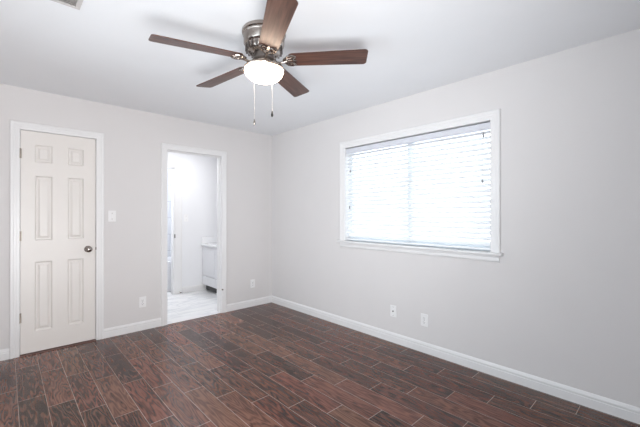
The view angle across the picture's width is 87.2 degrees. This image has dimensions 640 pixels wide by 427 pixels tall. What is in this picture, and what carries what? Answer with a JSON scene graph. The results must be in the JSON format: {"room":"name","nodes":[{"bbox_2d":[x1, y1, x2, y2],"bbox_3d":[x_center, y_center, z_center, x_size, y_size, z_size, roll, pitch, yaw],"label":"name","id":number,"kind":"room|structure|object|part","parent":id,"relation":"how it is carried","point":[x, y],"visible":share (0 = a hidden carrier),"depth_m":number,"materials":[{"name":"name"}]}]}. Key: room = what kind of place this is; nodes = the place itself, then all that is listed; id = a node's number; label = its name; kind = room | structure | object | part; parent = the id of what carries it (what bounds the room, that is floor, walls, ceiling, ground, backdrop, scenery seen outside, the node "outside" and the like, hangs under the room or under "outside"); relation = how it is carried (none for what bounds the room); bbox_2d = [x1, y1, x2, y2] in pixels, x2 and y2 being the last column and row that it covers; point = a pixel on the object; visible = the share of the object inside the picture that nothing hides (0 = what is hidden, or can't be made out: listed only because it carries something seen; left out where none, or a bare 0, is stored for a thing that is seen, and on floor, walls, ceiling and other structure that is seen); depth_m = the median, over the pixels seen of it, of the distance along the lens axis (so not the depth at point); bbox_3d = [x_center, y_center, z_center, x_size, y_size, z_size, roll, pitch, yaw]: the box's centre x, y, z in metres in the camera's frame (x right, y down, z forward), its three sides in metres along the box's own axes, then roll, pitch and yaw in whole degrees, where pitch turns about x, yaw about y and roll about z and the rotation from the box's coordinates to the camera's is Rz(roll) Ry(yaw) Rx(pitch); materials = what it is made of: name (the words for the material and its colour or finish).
{"room":"empty bedroom","nodes":[
{"label":"empty bedroom","id":0,"kind":"room"},
{"bbox_2d":[0,83,271,349],"bbox_3d":[-2.014,0.076,3.790,3.470,2.440,0.120,0,0,-43],"label":"wall","id":1,"kind":"structure","parent":0,"point":[133,138],"depth_m":3.72,"materials":[{"name":"beige paint"}]},
{"bbox_2d":[9,120,103,358],"bbox_3d":[-2.543,0.231,3.280,0.720,2.128,0.140,0,0,-43],"label":"trim","id":2,"kind":"structure","parent":1,"relation":"attached to","point":[16,127],"depth_m":3.04,"materials":[{"name":"white wood"}]},
{"bbox_2d":[19,130,95,354],"bbox_3d":[-2.498,0.262,3.230,0.590,2.043,0.110,0,0,-43],"label":"door","id":3,"kind":"structure","parent":1,"relation":"in","point":[58,172],"depth_m":3.23,"materials":[{"name":"white paint"}]},
{"bbox_3d":[-2.323,0.359,3.371,0.066,0.066,0.076,0,0,-43],"label":"knob","id":4,"kind":"part","parent":3,"relation":"part of","materials":[{"name":"silver metal"}]},
{"bbox_2d":[20,339,95,356],"bbox_3d":[-2.515,1.292,3.247,0.582,0.006,0.084,0,0,-43],"label":"threshold","id":5,"kind":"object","parent":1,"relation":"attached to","point":[92,340],"depth_m":3.21,"materials":[{"name":"brown wood"}]},
{"bbox_2d":[108,211,115,221],"bbox_3d":[-2.187,0.028,3.534,0.072,0.116,0.017,0,0,-43],"label":"light switch","id":6,"kind":"object","parent":1,"relation":"attached to","point":[111,214],"visible":1,"depth_m":3.53,"materials":[{"name":"white plastic"}]},
{"bbox_2d":[0,296,271,360],"bbox_3d":[-1.930,1.248,3.775,3.336,0.096,0.014,0,0,-43],"label":"baseboard","id":7,"kind":"structure","parent":1,"relation":"attached to","point":[148,324],"depth_m":3.74,"materials":[{"name":"white wood"}]},
{"bbox_2d":[139,296,145,307],"bbox_3d":[-1.974,0.985,3.737,0.072,0.116,0.009,0,0,-43],"label":"wall outlet","id":8,"kind":"object","parent":1,"relation":"attached to","point":[142,300],"visible":1,"depth_m":3.73,"materials":[{"name":"white plastic"}]},
{"bbox_2d":[161,143,226,325],"bbox_3d":[-1.575,0.241,4.195,0.817,2.113,0.169,0,0,-43],"label":"trim","id":9,"kind":"structure","parent":1,"relation":"attached to","point":[221,156],"depth_m":4.38,"materials":[{"name":"white wood"}]},
{"bbox_2d":[250,279,254,287],"bbox_3d":[-0.943,0.982,4.704,0.072,0.116,0.009,0,0,-43],"label":"wall outlet","id":10,"kind":"object","parent":1,"relation":"attached to","point":[252,282],"visible":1,"depth_m":4.70,"materials":[{"name":"white plastic"}]},
{"bbox_2d":[167,169,170,256],"bbox_3d":[-3.244,0.079,5.994,1.750,2.440,0.180,0,0,-43],"label":"wall","id":11,"kind":"structure","parent":0,"point":[169,170],"depth_m":6.28,"materials":[{"name":"paint"}]},
{"bbox_2d":[168,152,216,288],"bbox_3d":[-2.462,0.079,5.358,2.220,2.440,0.100,0,0,-43],"label":"wall","id":12,"kind":"structure","parent":0,"point":[199,173],"depth_m":5.65,"materials":[{"name":"white paint"}]},
{"bbox_2d":[168,160,181,293],"bbox_3d":[-2.680,0.221,5.141,1.085,2.154,0.121,0,0,-43],"label":"trim","id":13,"kind":"structure","parent":12,"relation":"attached to","point":[175,166],"depth_m":5.42,"materials":[{"name":"white wood"}]},
{"bbox_2d":[182,284,204,292],"bbox_3d":[-2.104,1.251,5.614,0.383,0.096,0.014,0,0,-43],"label":"baseboard","id":14,"kind":"structure","parent":12,"relation":"attached to","point":[201,286],"depth_m":5.60,"materials":[{"name":"white wood"}]},
{"bbox_2d":[0,0,639,135],"bbox_3d":[-0.337,-1.195,2.114,3.620,0.100,4.860,0,0,-43],"label":"ceiling","id":15,"kind":"structure","parent":0,"point":[101,51],"depth_m":2.28,"materials":[{"name":"white paint"}]},
{"bbox_2d":[51,0,82,9],"bbox_3d":[-1.407,-1.142,1.721,0.310,0.010,0.160,0,0,-43],"label":"ceiling vent","id":16,"kind":"object","parent":15,"relation":"in","point":[76,4],"visible":1,"depth_m":1.82,"materials":[{"name":"white metal"}]},
{"bbox_2d":[148,0,367,124],"bbox_3d":[-0.383,-0.844,2.111,1.239,0.603,1.251,0,0,-43],"label":"ceiling fan","id":17,"kind":"object","parent":15,"relation":"hanging from","point":[264,39],"visible":1,"depth_m":2.04,"materials":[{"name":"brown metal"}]},
{"bbox_3d":[-0.686,-0.939,1.897,0.498,0.006,0.138,-4,13,-33],"label":"blade","id":18,"kind":"part","parent":17,"relation":"part of","materials":[{"name":"brown wood"}]},
{"bbox_3d":[-0.671,-0.950,2.352,0.498,0.006,0.138,-2,12,37],"label":"blade","id":19,"kind":"part","parent":17,"relation":"part of","materials":[{"name":"brown wood"}]},
{"bbox_3d":[-0.404,-0.740,2.068,0.003,0.322,0.003,0,0,-43],"label":"pull chain","id":20,"kind":"part","parent":17,"relation":"part of","materials":[{"name":"metal"}]},
{"bbox_3d":[-0.352,-0.863,2.114,0.240,0.075,0.240,0,0,-43],"label":"lamp shade","id":21,"kind":"part","parent":17,"relation":"part of","materials":[{"name":"white glass"}]},
{"bbox_3d":[-0.233,-0.966,1.733,0.138,0.006,0.498,11,-4,-17],"label":"blade","id":22,"kind":"part","parent":17,"relation":"part of","materials":[{"name":"brown wood"}]},
{"bbox_3d":[-0.224,-0.965,2.492,0.138,0.006,0.498,-15,-4,18],"label":"blade","id":23,"kind":"part","parent":17,"relation":"part of","materials":[{"name":"brown wood"}]},
{"bbox_3d":[0.047,-0.975,2.109,0.498,0.006,0.138,-2,-12,1],"label":"blade","id":24,"kind":"part","parent":17,"relation":"part of","materials":[{"name":"brown wood"}]},
{"bbox_2d":[0,289,639,426],"bbox_3d":[-1.132,1.351,3.066,3.770,0.110,7.340,0,0,-43],"label":"floor","id":25,"kind":"structure","parent":0,"point":[271,364],"depth_m":2.56,"materials":[{"name":"brown wood"}]},
{"bbox_2d":[167,256,170,291],"bbox_3d":[-2.962,1.049,5.648,1.590,0.500,0.690,0,0,-43],"label":"bathtub","id":26,"kind":"object","parent":25,"relation":"on","point":[169,257],"visible":0.02,"depth_m":5.60,"materials":[{"name":"white ceramic"}]},
{"bbox_2d":[202,246,216,292],"bbox_3d":[-1.460,0.923,5.513,0.539,0.752,1.039,0,0,-43],"label":"bathroom vanity","id":27,"kind":"object","parent":25,"relation":"on","point":[209,254],"visible":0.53,"depth_m":5.50,"materials":[{"name":"white paint"}]},
{"bbox_2d":[201,236,216,247],"bbox_3d":[-1.458,0.470,5.503,0.552,0.152,1.060,0,0,-43],"label":"countertop","id":28,"kind":"structure","parent":27,"relation":"on","point":[208,241],"depth_m":5.74,"materials":[{"name":"white stone"}]},
{"bbox_3d":[-1.823,0.798,5.529,0.018,0.467,0.508,0,0,-43],"label":"cabinet door","id":29,"kind":"part","parent":27,"relation":"part of","materials":[{"name":"white paint"}]},
{"bbox_3d":[-1.832,0.797,5.521,0.007,0.375,0.418,0,0,-43],"label":"door panel","id":30,"kind":"part","parent":27,"relation":"part of","materials":[{"name":"white paint"}]},
{"bbox_3d":[-1.823,1.122,5.529,0.018,0.145,0.508,0,0,-43],"label":"drawer","id":31,"kind":"part","parent":27,"relation":"part of","materials":[{"name":"white paint"}]},
{"bbox_2d":[272,28,639,407],"bbox_3d":[0.928,0.077,3.299,0.150,2.440,4.860,0,0,-43],"label":"wall","id":32,"kind":"structure","parent":0,"point":[560,304],"depth_m":2.52,"materials":[{"name":"beige paint"}]},
{"bbox_2d":[390,305,395,316],"bbox_3d":[0.735,0.983,3.380,0.018,0.116,0.072,0,0,-43],"label":"outlet","id":33,"kind":"object","parent":32,"relation":"attached to","point":[392,307],"visible":1,"depth_m":3.38,"materials":[{"name":"white plastic"}]},
{"bbox_2d":[336,109,502,262],"bbox_3d":[0.872,-0.219,3.325,0.197,1.218,1.779,0,0,-43],"label":"window","id":34,"kind":"structure","parent":32,"relation":"in","point":[493,116],"depth_m":3.04,"materials":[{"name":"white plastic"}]},
{"bbox_2d":[346,122,489,249],"bbox_3d":[0.859,-0.221,3.314,0.072,1.043,1.577,0,0,-43],"label":"window blind","id":35,"kind":"object","parent":34,"relation":"attached to","point":[359,224],"visible":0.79,"depth_m":3.16,"materials":[{"name":"white plastic"}]},
{"bbox_3d":[0.863,0.292,3.317,0.048,0.016,1.569,0,0,-43],"label":"rail","id":36,"kind":"part","parent":35,"relation":"part of","materials":[{"name":"white plastic"}]},
{"bbox_3d":[1.337,-0.486,2.763,0.002,0.419,0.002,0,0,-13],"label":"pull cord","id":37,"kind":"part","parent":35,"relation":"part of","materials":[{"name":"white plastic"}]},
{"bbox_3d":[0.871,0.323,3.325,0.197,0.022,1.779,0,0,-43],"label":"sill","id":38,"kind":"part","parent":34,"relation":"part of","materials":[{"name":"white wood"}]},
{"bbox_3d":[0.914,-0.220,3.365,0.060,1.065,1.589,0,0,-43],"label":"frame","id":39,"kind":"part","parent":34,"relation":"part of","materials":[{"name":"white plastic"}]},
{"bbox_2d":[421,313,427,326],"bbox_3d":[0.973,0.995,3.133,0.009,0.116,0.072,0,0,-43],"label":"wall outlet","id":40,"kind":"object","parent":32,"relation":"attached to","point":[424,317],"visible":1,"depth_m":3.13,"materials":[{"name":"white plastic"}]},
{"bbox_2d":[271,296,639,423],"bbox_3d":[0.868,1.249,3.241,0.014,0.096,4.620,0,0,-43],"label":"baseboard","id":41,"kind":"structure","parent":32,"relation":"attached to","point":[628,412],"depth_m":2.69,"materials":[{"name":"white wood"}]}
]}

